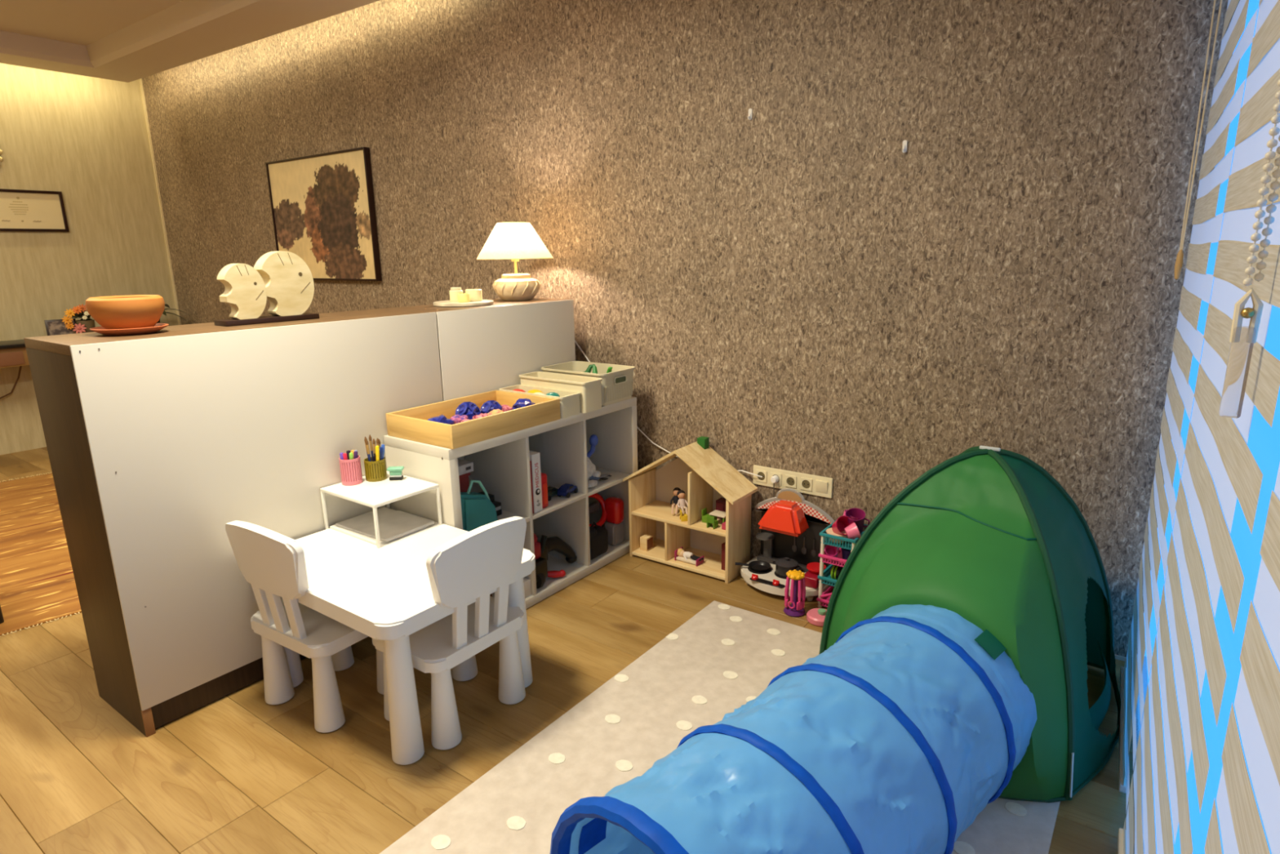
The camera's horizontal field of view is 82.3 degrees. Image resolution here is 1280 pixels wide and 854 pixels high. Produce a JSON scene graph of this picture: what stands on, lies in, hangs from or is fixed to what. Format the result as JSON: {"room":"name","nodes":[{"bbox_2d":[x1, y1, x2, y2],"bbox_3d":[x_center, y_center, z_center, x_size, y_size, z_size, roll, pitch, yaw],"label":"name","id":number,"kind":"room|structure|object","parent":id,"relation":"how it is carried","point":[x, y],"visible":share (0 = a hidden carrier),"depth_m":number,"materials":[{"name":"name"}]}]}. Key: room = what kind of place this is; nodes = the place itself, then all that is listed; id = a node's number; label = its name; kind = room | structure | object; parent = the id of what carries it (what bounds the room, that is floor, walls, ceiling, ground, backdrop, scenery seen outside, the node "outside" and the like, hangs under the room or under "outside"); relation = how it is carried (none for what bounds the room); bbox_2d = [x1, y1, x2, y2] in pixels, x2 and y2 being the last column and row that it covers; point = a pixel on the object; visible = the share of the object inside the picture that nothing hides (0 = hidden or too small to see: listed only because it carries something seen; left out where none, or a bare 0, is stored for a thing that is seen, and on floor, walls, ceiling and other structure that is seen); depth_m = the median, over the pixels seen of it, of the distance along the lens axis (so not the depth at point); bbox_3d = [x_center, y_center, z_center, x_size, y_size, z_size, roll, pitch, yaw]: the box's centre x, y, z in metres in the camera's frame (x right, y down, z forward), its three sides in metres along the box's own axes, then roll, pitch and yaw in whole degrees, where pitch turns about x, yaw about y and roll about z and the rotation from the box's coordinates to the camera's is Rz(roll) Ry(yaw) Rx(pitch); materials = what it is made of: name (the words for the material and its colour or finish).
{"room":"children's playroom","nodes":[
{"label":"children's playroom","id":0,"kind":"room"},
{"bbox_2d":[0,62,178,454],"bbox_3d":[-5.721,-0.992,4.356,0.120,3.070,5.300,9,17,35],"label":"wall","id":1,"kind":"structure","parent":0,"point":[85,139],"depth_m":5.79,"materials":[{"name":"beige paper"}]},
{"bbox_2d":[0,188,69,231],"bbox_3d":[-4.745,-1.619,5.472,0.021,0.304,0.745,9,17,35],"label":"framed certificate","id":2,"kind":"object","parent":1,"relation":"attached to","point":[20,211],"visible":1,"depth_m":5.60,"materials":[{"name":"brown"}]},
{"bbox_2d":[0,446,1134,853],"bbox_3d":[-3.012,0.886,2.846,8.598,0.060,5.432,9,17,35],"label":"floor","id":3,"kind":"structure","parent":0,"point":[239,772],"depth_m":2.23,"materials":[{"name":"brown"}]},
{"bbox_2d":[0,339,29,368],"bbox_3d":[-4.666,-0.210,5.548,0.385,0.862,2.300,9,17,35],"label":"console desk","id":4,"kind":"object","parent":3,"relation":"on","point":[12,353],"visible":0.13,"depth_m":5.34,"materials":[{"name":"brown"}]},
{"bbox_2d":[44,318,76,335],"bbox_3d":[-4.434,-0.751,5.617,0.190,0.148,0.034,-13,18,-40],"label":"photo frame","id":5,"kind":"object","parent":4,"relation":"on","point":[56,326],"visible":0.56,"depth_m":5.59,"materials":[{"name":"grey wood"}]},
{"bbox_2d":[61,303,95,333],"bbox_3d":[-4.356,-0.834,5.694,0.177,0.273,0.260,9,17,35],"label":"flower vase","id":6,"kind":"object","parent":4,"relation":"on","point":[77,312],"visible":0.66,"depth_m":5.66,"materials":[{"name":"brown"}]},
{"bbox_2d":[72,323,86,333],"bbox_3d":[-4.315,-0.743,5.643,0.090,0.118,0.040,-8,15,-27],"label":"flower","id":7,"kind":"object","parent":4,"relation":"on","point":[78,328],"visible":0.91,"depth_m":5.63,"materials":[{"name":"pink plant"}]},
{"bbox_2d":[0,471,81,636],"bbox_3d":[-3.516,0.619,3.850,2.756,0.007,2.055,12,18,43],"label":"rug","id":8,"kind":"object","parent":3,"relation":"on","point":[37,584],"visible":0.34,"depth_m":3.65,"materials":[{"name":"brown carpet"}]},
{"bbox_2d":[23,297,575,737],"bbox_3d":[-1.089,0.143,3.066,0.388,1.223,2.084,9,17,35],"label":"cabinet","id":9,"kind":"object","parent":3,"relation":"on","point":[169,437],"visible":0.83,"depth_m":2.37,"materials":[{"name":"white laminate"}]},
{"bbox_2d":[89,323,168,335],"bbox_3d":[-1.595,-0.304,2.292,0.206,0.022,0.206,9,17,35],"label":"terracotta saucer","id":10,"kind":"object","parent":9,"relation":"on","point":[157,326],"visible":0.82,"depth_m":2.23,"materials":[{"name":"ceramic"}]},
{"bbox_2d":[85,294,164,329],"bbox_3d":[-1.595,-0.353,2.280,0.204,0.105,0.204,9,17,35],"label":"clay bowl","id":11,"kind":"object","parent":10,"relation":"on","point":[135,311],"visible":0.84,"depth_m":2.21,"materials":[{"name":"ceramic"}]},
{"bbox_2d":[213,250,319,326],"bbox_3d":[-1.330,-0.497,2.598,0.086,0.246,0.341,9,17,35],"label":"fish sculpture","id":12,"kind":"object","parent":9,"relation":"on","point":[286,281],"visible":1,"depth_m":2.59,"materials":[{"name":"beige wood"}]},
{"bbox_2d":[433,299,493,306],"bbox_3d":[-0.804,-0.565,3.342,0.270,0.016,0.270,9,17,35],"label":"plate","id":13,"kind":"object","parent":9,"relation":"on","point":[484,302],"visible":0.88,"depth_m":3.25,"materials":[{"name":"white ceramic"}]},
{"bbox_2d":[448,287,462,302],"bbox_3d":[-0.838,-0.605,3.338,0.060,0.063,0.060,9,17,35],"label":"candle","id":14,"kind":"object","parent":13,"relation":"on","point":[454,291],"visible":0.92,"depth_m":3.31,"materials":[{"name":"beige wax"}]},
{"bbox_2d":[457,293,470,302],"bbox_3d":[-0.787,-0.579,3.275,0.052,0.041,0.052,9,17,35],"label":"candle","id":15,"kind":"object","parent":13,"relation":"on","point":[462,297],"visible":1,"depth_m":3.26,"materials":[{"name":"yellow wax"}]},
{"bbox_2d":[465,288,482,301],"bbox_3d":[-0.762,-0.607,3.358,0.074,0.055,0.074,9,17,35],"label":"candle","id":16,"kind":"object","parent":13,"relation":"on","point":[475,295],"visible":0.85,"depth_m":3.33,"materials":[{"name":"beige wax"}]},
{"bbox_2d":[476,222,553,301],"bbox_3d":[-0.609,-0.808,3.582,0.370,0.370,0.370,9,17,35],"label":"table lamp","id":17,"kind":"object","parent":9,"relation":"on","point":[514,242],"visible":1,"depth_m":3.48,"materials":[{"name":"ceramic"}]},
{"bbox_2d":[225,520,383,732],"bbox_3d":[-1.055,0.588,2.400,0.390,0.668,0.380,8,16,32],"label":"chair","id":18,"kind":"object","parent":3,"relation":"on","point":[273,562],"visible":0.87,"depth_m":2.27,"materials":[{"name":"white plastic"}]},
{"bbox_2d":[280,510,535,764],"bbox_3d":[-0.826,0.662,2.478,0.812,0.480,0.599,9,17,35],"label":"table","id":19,"kind":"object","parent":3,"relation":"on","point":[384,593],"visible":0.59,"depth_m":2.20,"materials":[{"name":"white plastic"}]},
{"bbox_2d":[329,524,427,544],"bbox_3d":[-0.957,0.364,2.680,0.294,0.008,0.212,9,17,35],"label":"paper stack","id":20,"kind":"object","parent":19,"relation":"on","point":[373,540],"visible":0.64,"depth_m":2.60,"materials":[{"name":"white"}]},
{"bbox_2d":[335,506,434,542],"bbox_3d":[-0.936,0.354,2.685,0.300,0.008,0.221,9,17,35],"label":"pad","id":21,"kind":"object","parent":20,"relation":"on","point":[393,524],"visible":1,"depth_m":2.67,"materials":[{"name":"paper"}]},
{"bbox_2d":[320,471,442,547],"bbox_3d":[-0.943,0.290,2.674,0.325,0.155,0.272,9,17,35],"label":"shelf","id":22,"kind":"object","parent":19,"relation":"on","point":[374,495],"visible":0.87,"depth_m":2.62,"materials":[{"name":"white"}]},
{"bbox_2d":[338,454,362,485],"bbox_3d":[-1.061,0.159,2.689,0.072,0.098,0.072,9,17,35],"label":"pen cup","id":23,"kind":"object","parent":22,"relation":"on","point":[350,469],"visible":0.85,"depth_m":2.66,"materials":[{"name":"pink plastic"}]},
{"bbox_2d":[364,456,386,481],"bbox_3d":[-0.988,0.157,2.735,0.076,0.078,0.076,9,17,35],"label":"pen cup","id":24,"kind":"object","parent":22,"relation":"on","point":[375,471],"visible":0.92,"depth_m":2.71,"materials":[{"name":"yellow plastic"}]},
{"bbox_2d":[386,466,404,479],"bbox_3d":[-0.909,0.173,2.727,0.058,0.048,0.032,-2,14,-4],"label":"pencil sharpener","id":25,"kind":"object","parent":22,"relation":"on","point":[395,472],"visible":1,"depth_m":2.72,"materials":[{"name":"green plastic"}]},
{"bbox_2d":[372,515,526,749],"bbox_3d":[-0.590,0.598,2.325,0.380,0.668,0.390,9,17,35],"label":"chair","id":26,"kind":"object","parent":3,"relation":"on","point":[483,559],"visible":0.92,"depth_m":2.20,"materials":[{"name":"white plastic"}]},
{"bbox_2d":[383,396,637,608],"bbox_3d":[-0.499,0.318,3.260,0.382,0.766,1.139,9,17,35],"label":"cube shelf","id":27,"kind":"object","parent":3,"relation":"on","point":[501,464],"visible":0.51,"depth_m":3.25,"materials":[{"name":"beige paint"}]},
{"bbox_2d":[458,471,470,492],"bbox_3d":[-0.759,0.293,2.873,0.125,0.225,0.152,9,17,35],"label":"box","id":28,"kind":"object","parent":27,"relation":"on","point":[464,478],"visible":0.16,"depth_m":2.86,"materials":[{"name":"red"}]},
{"bbox_2d":[457,458,473,475],"bbox_3d":[-0.750,0.164,2.848,0.126,0.036,0.160,9,17,35],"label":"pack","id":29,"kind":"object","parent":28,"relation":"on","point":[464,466],"visible":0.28,"depth_m":2.85,"materials":[{"name":"grey"}]},
{"bbox_2d":[386,390,560,448],"bbox_3d":[-0.655,-0.043,2.941,0.382,0.087,0.572,9,17,35],"label":"wooden tray","id":30,"kind":"object","parent":27,"relation":"on","point":[412,424],"visible":0.92,"depth_m":2.82,"materials":[{"name":"brown wood"}]},
{"bbox_2d":[427,414,454,424],"bbox_3d":[-0.765,-0.007,2.793,0.095,0.076,0.113,9,17,35],"label":"toy piece","id":31,"kind":"object","parent":30,"relation":"in","point":[441,419],"visible":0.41,"depth_m":2.78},
{"bbox_2d":[450,413,467,424],"bbox_3d":[-0.712,-0.020,2.883,0.069,0.057,0.087,2,14,12],"label":"toy piece","id":32,"kind":"object","parent":30,"relation":"in","point":[457,418],"visible":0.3,"depth_m":2.86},
{"bbox_2d":[454,401,480,419],"bbox_3d":[-0.692,-0.055,2.956,0.099,0.091,0.100,-1,13,0],"label":"toy piece","id":33,"kind":"object","parent":30,"relation":"in","point":[470,409],"visible":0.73,"depth_m":2.92,"materials":[{"name":"plastic"}]},
{"bbox_2d":[480,400,502,413],"bbox_3d":[-0.610,-0.067,3.019,0.095,0.083,0.103,9,17,35],"label":"toy piece","id":34,"kind":"object","parent":30,"relation":"in","point":[487,406],"visible":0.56,"depth_m":2.99,"materials":[{"name":"plastic"}]},
{"bbox_2d":[512,398,535,409],"bbox_3d":[-0.485,-0.080,3.073,0.104,0.078,0.128,9,17,35],"label":"toy piece","id":35,"kind":"object","parent":30,"relation":"in","point":[521,402],"visible":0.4,"depth_m":3.04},
{"bbox_2d":[460,480,497,531],"bbox_3d":[-0.642,0.307,2.828,0.090,0.215,0.192,9,17,35],"label":"bag","id":36,"kind":"object","parent":27,"relation":"on","point":[477,510],"visible":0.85,"depth_m":2.79,"materials":[{"name":"teal fabric"}]},
{"bbox_2d":[478,491,502,515],"bbox_3d":[-0.644,0.325,3.030,0.130,0.085,0.095,9,17,35],"label":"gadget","id":37,"kind":"object","parent":27,"relation":"on","point":[497,504],"visible":0.26,"depth_m":3.03,"materials":[{"name":"black plastic"}]},
{"bbox_2d":[492,577,531,598],"bbox_3d":[-0.587,0.668,3.128,0.255,0.072,0.082,9,17,35],"label":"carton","id":38,"kind":"object","parent":27,"relation":"on","point":[526,581],"visible":0.2,"depth_m":3.07,"materials":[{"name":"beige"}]},
{"bbox_2d":[528,450,542,512],"bbox_3d":[-0.520,0.218,3.109,0.234,0.252,0.048,9,17,35],"label":"game box","id":39,"kind":"object","parent":27,"relation":"on","point":[535,457],"visible":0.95,"depth_m":3.04,"materials":[{"name":"white"}]},
{"bbox_2d":[498,384,581,417],"bbox_3d":[-0.442,-0.115,3.220,0.382,0.091,0.137,9,17,35],"label":"box","id":40,"kind":"object","parent":27,"relation":"on","point":[569,400],"visible":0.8,"depth_m":3.15,"materials":[{"name":"beige plastic"}]},
{"bbox_2d":[540,472,548,507],"bbox_3d":[-0.459,0.263,3.137,0.151,0.150,0.043,9,17,35],"label":"case","id":41,"kind":"object","parent":27,"relation":"on","point":[544,476],"visible":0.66,"depth_m":3.09,"materials":[{"name":"red plastic"}]},
{"bbox_2d":[547,486,560,501],"bbox_3d":[-0.397,0.290,3.240,0.054,0.047,0.112,9,17,35],"label":"toy car","id":42,"kind":"object","parent":27,"relation":"on","point":[552,491],"visible":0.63,"depth_m":3.22,"materials":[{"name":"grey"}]},
{"bbox_2d":[535,536,577,588],"bbox_3d":[-0.431,0.579,3.285,0.224,0.167,0.332,9,17,35],"label":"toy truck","id":43,"kind":"object","parent":27,"relation":"on","point":[553,543],"visible":0.38,"depth_m":3.25,"materials":[{"name":"black plastic"}]},
{"bbox_2d":[533,533,547,559],"bbox_3d":[-0.470,0.506,3.173,0.098,0.120,0.138,9,17,35],"label":"toy","id":44,"kind":"object","parent":43,"relation":"on","point":[539,547],"visible":0.41,"depth_m":3.15,"materials":[{"name":"red plastic"}]},
{"bbox_2d":[540,534,547,552],"bbox_3d":[-0.424,0.510,3.191,0.028,0.077,0.058,6,15,27],"label":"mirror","id":45,"kind":"object","parent":44,"relation":"attached to","point":[544,538],"depth_m":3.18,"materials":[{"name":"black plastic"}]},
{"bbox_2d":[547,569,565,577],"bbox_3d":[-0.374,0.652,3.243,0.093,0.039,0.035,-7,15,-23],"label":"toy","id":46,"kind":"object","parent":27,"relation":"in","point":[553,574],"visible":0.95,"depth_m":3.23,"materials":[{"name":"red plastic"}]},
{"bbox_2d":[519,371,602,413],"bbox_3d":[-0.361,-0.161,3.314,0.401,0.134,0.135,9,17,35],"label":"box","id":47,"kind":"object","parent":27,"relation":"on","point":[590,397],"visible":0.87,"depth_m":3.23,"materials":[{"name":"beige plastic"}]},
{"bbox_2d":[557,483,577,497],"bbox_3d":[-0.324,0.280,3.279,0.054,0.047,0.112,5,15,24],"label":"toy car","id":48,"kind":"object","parent":27,"relation":"on","point":[566,489],"visible":1,"depth_m":3.25,"materials":[{"name":"blue"}]},
{"bbox_2d":[541,360,635,405],"bbox_3d":[-0.246,-0.210,3.482,0.394,0.149,0.267,9,17,35],"label":"bin","id":49,"kind":"object","parent":27,"relation":"on","point":[616,385],"visible":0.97,"depth_m":3.40,"materials":[{"name":"beige plastic"}]},
{"bbox_2d":[586,434,598,457],"bbox_3d":[-0.268,0.139,3.539,0.150,0.199,0.061,-12,17,-39],"label":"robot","id":50,"kind":"object","parent":27,"relation":"on","point":[593,440],"visible":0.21,"depth_m":3.53,"materials":[{"name":"blue plastic"}]},
{"bbox_2d":[586,456,600,488],"bbox_3d":[-0.253,0.202,3.408,0.147,0.136,0.124,9,17,35],"label":"plush toy","id":51,"kind":"object","parent":27,"relation":"on","point":[593,475],"visible":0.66,"depth_m":3.38,"materials":[{"name":"grey fabric"}]},
{"bbox_2d":[588,493,607,526],"bbox_3d":[-0.251,0.455,3.555,0.133,0.285,0.218,9,17,35],"label":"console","id":52,"kind":"object","parent":27,"relation":"on","point":[593,507],"visible":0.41,"depth_m":3.57,"materials":[{"name":"red"}]},
{"bbox_2d":[589,521,608,559],"bbox_3d":[-0.225,0.531,3.465,0.090,0.171,0.160,9,17,35],"label":"bag","id":53,"kind":"object","parent":27,"relation":"on","point":[598,535],"visible":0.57,"depth_m":3.44,"materials":[{"name":"black fabric"}]},
{"bbox_2d":[604,496,624,545],"bbox_3d":[-0.127,0.462,3.610,0.095,0.235,0.090,9,17,35],"label":"toy","id":54,"kind":"object","parent":27,"relation":"on","point":[614,506],"visible":0.93,"depth_m":3.58,"materials":[{"name":"red"}]},
{"bbox_2d":[622,435,757,583],"bbox_3d":[0.228,0.354,3.439,0.597,0.599,0.231,9,17,35],"label":"dollhouse","id":55,"kind":"object","parent":3,"relation":"on","point":[704,477],"visible":0.91,"depth_m":3.42,"materials":[{"name":"brown wood"}]},
{"bbox_2d":[640,533,653,551],"bbox_3d":[0.033,0.567,3.596,0.042,0.065,0.055,9,17,35],"label":"base cabinet","id":56,"kind":"object","parent":55,"relation":"on","point":[646,540],"visible":1,"depth_m":3.58,"materials":[{"name":"brown wood"}]},
{"bbox_2d":[670,487,680,514],"bbox_3d":[0.171,0.349,3.477,0.059,0.111,0.090,9,17,35],"label":"doll","id":57,"kind":"object","parent":55,"relation":"on","point":[675,498],"visible":0.72,"depth_m":3.48,"materials":[{"name":"brown"}]},
{"bbox_2d":[676,489,687,514],"bbox_3d":[0.202,0.358,3.437,0.055,0.111,0.092,-6,15,-22],"label":"doll","id":58,"kind":"object","parent":55,"relation":"on","point":[682,501],"visible":0.98,"depth_m":3.44,"materials":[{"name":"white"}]},
{"bbox_2d":[674,546,704,566],"bbox_3d":[0.232,0.608,3.445,0.124,0.048,0.065,9,17,35],"label":"bed","id":59,"kind":"object","parent":55,"relation":"on","point":[697,562],"visible":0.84,"depth_m":3.43,"materials":[{"name":"pink"}]},
{"bbox_2d":[677,548,703,560],"bbox_3d":[0.232,0.607,3.444,0.138,0.051,0.056,9,17,35],"label":"doll","id":60,"kind":"object","parent":59,"relation":"on","point":[681,553],"visible":1,"depth_m":3.44,"materials":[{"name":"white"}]},
{"bbox_2d":[706,515,718,528],"bbox_3d":[0.327,0.424,3.302,0.038,0.059,0.038,9,17,35],"label":"chair","id":61,"kind":"object","parent":55,"relation":"on","point":[710,519],"visible":1,"depth_m":3.29,"materials":[{"name":"green"}]},
{"bbox_2d":[708,509,725,524],"bbox_3d":[0.364,0.418,3.337,0.080,0.053,0.060,9,17,35],"label":"table","id":62,"kind":"object","parent":55,"relation":"on","point":[715,513],"visible":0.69,"depth_m":3.32,"materials":[{"name":"beige"}]},
{"bbox_2d":[715,497,725,519],"bbox_3d":[0.403,0.384,3.402,0.090,0.088,0.053,9,17,35],"label":"dollhouse chair","id":63,"kind":"object","parent":55,"relation":"on","point":[721,502],"visible":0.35,"depth_m":3.39,"materials":[{"name":"red"}]},
{"bbox_2d":[721,541,725,569],"bbox_3d":[0.408,0.587,3.356,0.046,0.125,0.070,9,17,35],"label":"wardrobe","id":64,"kind":"object","parent":55,"relation":"on","point":[723,544],"visible":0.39,"depth_m":3.33,"materials":[{"name":"red"}]},
{"bbox_2d":[379,600,1060,853],"bbox_3d":[0.266,1.018,1.923,1.343,0.011,2.012,9,17,35],"label":"rug","id":65,"kind":"object","parent":3,"relation":"on","point":[724,656],"visible":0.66,"depth_m":2.20,"materials":[{"name":"carpet"}]},
{"bbox_2d":[550,604,1036,853],"bbox_3d":[0.414,0.811,1.643,1.152,0.517,0.535,-13,18,-42],"label":"tunnel","id":66,"kind":"object","parent":65,"relation":"on","point":[894,738],"visible":0.99,"depth_m":1.49,"materials":[{"name":"blue fabric"}]},
{"bbox_2d":[818,445,1120,802],"bbox_3d":[1.060,0.486,2.301,0.829,0.823,0.996,11,18,42],"label":"tent","id":67,"kind":"object","parent":65,"relation":"on","point":[986,535],"visible":0.94,"depth_m":2.08,"materials":[{"name":"green fabric"}]},
{"bbox_2d":[740,488,834,600],"bbox_3d":[0.624,0.499,3.174,0.390,0.429,0.262,9,17,35],"label":"toy kitchen","id":68,"kind":"object","parent":3,"relation":"on","point":[791,526],"visible":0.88,"depth_m":3.20,"materials":[{"name":"beige"}]},
{"bbox_2d":[735,560,770,572],"bbox_3d":[0.511,0.617,3.277,0.149,0.024,0.103,9,17,35],"label":"frying pan","id":69,"kind":"object","parent":68,"relation":"on","point":[757,566],"visible":1,"depth_m":3.27,"materials":[{"name":"black"}]},
{"bbox_2d":[757,499,808,537],"bbox_3d":[0.623,0.389,3.180,0.201,0.116,0.121,9,17,35],"label":"hood","id":70,"kind":"object","parent":68,"relation":"attached to","point":[788,517],"depth_m":3.15,"materials":[{"name":"red"}]},
{"bbox_2d":[740,555,829,597],"bbox_3d":[0.623,0.665,3.209,0.390,0.034,0.250,9,17,35],"label":"tray","id":71,"kind":"object","parent":68,"relation":"on","point":[764,581],"depth_m":3.16,"materials":[{"name":"beige"}]},
{"bbox_2d":[772,556,800,577],"bbox_3d":[0.642,0.606,3.205,0.098,0.074,0.109,-4,14,-12],"label":"pot","id":72,"kind":"object","parent":68,"relation":"on","point":[783,565],"visible":0.93,"depth_m":3.18,"materials":[{"name":"black"}]},
{"bbox_2d":[775,488,804,502],"bbox_3d":[0.661,0.296,3.218,0.139,0.055,0.015,9,17,35],"label":"clock","id":73,"kind":"object","parent":68,"relation":"on","point":[791,495],"depth_m":3.21,"materials":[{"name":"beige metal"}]},
{"bbox_2d":[804,562,826,588],"bbox_3d":[0.744,0.629,3.120,0.084,0.072,0.117,9,17,35],"label":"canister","id":74,"kind":"object","parent":68,"relation":"on","point":[811,580],"visible":0.62,"depth_m":3.09,"materials":[{"name":"red plastic"}]},
{"bbox_2d":[783,568,805,617],"bbox_3d":[0.631,0.673,2.982,0.088,0.178,0.087,9,17,35],"label":"stand","id":75,"kind":"object","parent":3,"relation":"on","point":[796,609],"visible":1,"depth_m":2.96,"materials":[{"name":"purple plastic"}]},
{"bbox_2d":[806,608,826,626],"bbox_3d":[0.722,0.751,2.928,0.108,0.047,0.107,9,17,35],"label":"serving dish","id":76,"kind":"object","parent":3,"relation":"on","point":[815,616],"visible":0.7,"depth_m":2.91,"materials":[{"name":"pink"}]},
{"bbox_2d":[816,519,867,608],"bbox_3d":[0.848,0.579,3.038,0.150,0.330,0.198,9,17,35],"label":"trolley","id":77,"kind":"object","parent":3,"relation":"on","point":[824,576],"visible":0.47,"depth_m":2.98,"materials":[{"name":"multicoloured plastic"}]},
{"bbox_2d":[816,585,834,607],"bbox_3d":[0.850,0.713,3.071,0.150,0.030,0.198,9,17,35],"label":"basket","id":78,"kind":"object","parent":77,"relation":"on","point":[824,602],"depth_m":3.04,"materials":[{"name":"pink"}]},
{"bbox_2d":[817,564,837,586],"bbox_3d":[0.848,0.616,3.047,0.150,0.030,0.198,9,17,35],"label":"basket","id":79,"kind":"object","parent":77,"relation":"on","point":[824,576],"depth_m":3.01,"materials":[{"name":"teal plastic"}]},
{"bbox_2d":[818,547,846,566],"bbox_3d":[0.847,0.524,3.025,0.150,0.033,0.198,9,17,35],"label":"basket","id":80,"kind":"object","parent":77,"relation":"on","point":[838,561],"depth_m":2.98,"materials":[{"name":"pink"}]},
{"bbox_2d":[825,544,840,555],"bbox_3d":[0.783,0.505,2.983,0.062,0.059,0.060,9,17,35],"label":"cup","id":81,"kind":"object","parent":77,"relation":"on","point":[830,550],"visible":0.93,"depth_m":3.00,"materials":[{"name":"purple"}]},
{"bbox_2d":[830,564,843,579],"bbox_3d":[0.818,0.599,3.021,0.064,0.069,0.069,9,17,35],"label":"toy rattle","id":82,"kind":"object","parent":77,"relation":"on","point":[835,571],"visible":0.52,"depth_m":3.00,"materials":[{"name":"green plastic"}]},
{"bbox_2d":[826,527,847,543],"bbox_3d":[0.805,0.444,2.979,0.096,0.039,0.096,9,17,35],"label":"dish","id":83,"kind":"object","parent":77,"relation":"on","point":[829,531],"visible":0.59,"depth_m":2.96,"materials":[{"name":"beige"}]},
{"bbox_2d":[831,515,853,535],"bbox_3d":[0.830,0.400,2.962,0.092,0.089,0.088,-2,13,-4],"label":"cup","id":84,"kind":"object","parent":83,"relation":"on","point":[838,526],"visible":0.7,"depth_m":2.97,"materials":[{"name":"red"}]},
{"bbox_2d":[819,519,867,550],"bbox_3d":[0.845,0.440,3.005,0.150,0.045,0.198,9,17,35],"label":"basket","id":85,"kind":"object","parent":77,"relation":"on","point":[849,544],"depth_m":2.94,"materials":[{"name":"teal plastic"}]},
{"bbox_2d":[844,522,861,539],"bbox_3d":[0.853,0.415,2.940,0.065,0.070,0.079,2,14,12],"label":"cup","id":86,"kind":"object","parent":77,"relation":"on","point":[852,532],"visible":0.88,"depth_m":2.91,"materials":[{"name":"pink"}]},
{"bbox_2d":[844,507,870,533],"bbox_3d":[0.878,0.389,2.985,0.089,0.103,0.087,-8,15,-26],"label":"cup","id":87,"kind":"object","parent":77,"relation":"on","point":[857,513],"visible":0.63,"depth_m":2.98,"materials":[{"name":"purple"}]},
{"bbox_2d":[142,0,1239,662],"bbox_3d":[-1.195,-1.074,4.404,7.332,3.070,0.120,9,17,35],"label":"wall","id":88,"kind":"structure","parent":0,"point":[789,286],"depth_m":3.04,"materials":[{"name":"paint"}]},
{"bbox_2d":[139,78,181,324],"bbox_3d":[-4.115,-1.510,6.392,0.014,2.980,0.014,9,17,35],"label":"trim","id":89,"kind":"structure","parent":88,"relation":"attached to","point":[140,79],"depth_m":6.28,"materials":[{"name":"beige"}]},
{"bbox_2d":[265,146,382,280],"bbox_3d":[-2.149,-1.400,4.933,1.170,0.807,0.039,9,17,35],"label":"framed painting","id":90,"kind":"object","parent":88,"relation":"attached to","point":[323,210],"visible":0.94,"depth_m":4.86,"materials":[{"name":"brown"}]},
{"bbox_2d":[574,340,762,477],"bbox_3d":[0.074,-0.205,3.562,1.162,0.770,0.083,8,16,32],"label":"lamp cord","id":91,"kind":"object","parent":88,"relation":"attached to","point":[637,428],"visible":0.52,"depth_m":3.65,"materials":[{"name":"white plastic"}]},
{"bbox_2d":[752,464,832,497],"bbox_3d":[0.671,0.241,3.252,0.377,0.089,0.018,9,17,35],"label":"strip","id":92,"kind":"object","parent":88,"relation":"attached to","point":[820,486],"visible":0.98,"depth_m":3.24,"materials":[{"name":"beige plastic"}]},
{"bbox_3d":[-4.122,0.035,-0.032,7.960,3.070,0.120,9,17,35],"label":"wall","id":93,"kind":"structure","parent":0,"visible":0},
{"bbox_2d":[0,0,380,82],"bbox_3d":[-2.565,-1.834,1.741,7.180,0.130,5.230,9,17,35],"label":"ceiling","id":94,"kind":"structure","parent":93,"relation":"attached to","point":[126,41],"depth_m":4.65,"materials":[{"name":"beige paint"}]},
{"bbox_3d":[0.321,-0.035,-0.032,0.466,3.070,5.600,9,17,35],"label":"wall","id":95,"kind":"structure","parent":0,"visible":0},
{"bbox_2d":[1134,653,1156,853],"bbox_3d":[0.772,-0.016,0.826,0.038,2.520,3.680,8,16,32],"label":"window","id":96,"kind":"structure","parent":95,"relation":"in","point":[1144,664],"depth_m":2.28,"materials":[{"name":"white"}]},
{"bbox_2d":[1118,0,1257,813],"bbox_3d":[1.396,-0.421,1.846,0.080,2.768,0.845,8,16,32],"label":"roller blind","id":97,"kind":"object","parent":95,"relation":"attached to","point":[1197,287],"visible":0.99,"depth_m":1.90,"materials":[{"name":"white fabric"}]},
{"bbox_2d":[1174,0,1222,279],"bbox_3d":[1.590,-1.139,2.026,0.028,1.440,0.018,9,17,35],"label":"blind cord","id":98,"kind":"object","parent":97,"relation":"hanging from","point":[1179,262],"visible":1,"depth_m":2.10,"materials":[{"name":"beige plastic"}]},
{"bbox_2d":[1117,0,1279,853],"bbox_3d":[0.924,-0.243,1.134,0.080,2.768,0.891,8,16,32],"label":"roller blind","id":99,"kind":"object","parent":95,"relation":"attached to","point":[1235,473],"visible":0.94,"depth_m":1.21,"materials":[{"name":"white fabric"}]},
{"bbox_2d":[1218,70,1279,417],"bbox_3d":[0.752,-0.738,0.775,0.028,1.492,0.019,9,17,35],"label":"chain","id":100,"kind":"object","parent":99,"relation":"hanging from","point":[1242,339],"visible":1,"depth_m":0.91,"materials":[{"name":"beige"}]},
{"bbox_2d":[1204,462,1279,853],"bbox_3d":[0.387,-0.040,0.323,0.080,2.768,0.972,8,16,32],"label":"roller blind","id":101,"kind":"object","parent":95,"relation":"attached to","point":[1257,698],"visible":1,"depth_m":0.72,"materials":[{"name":"white fabric"}]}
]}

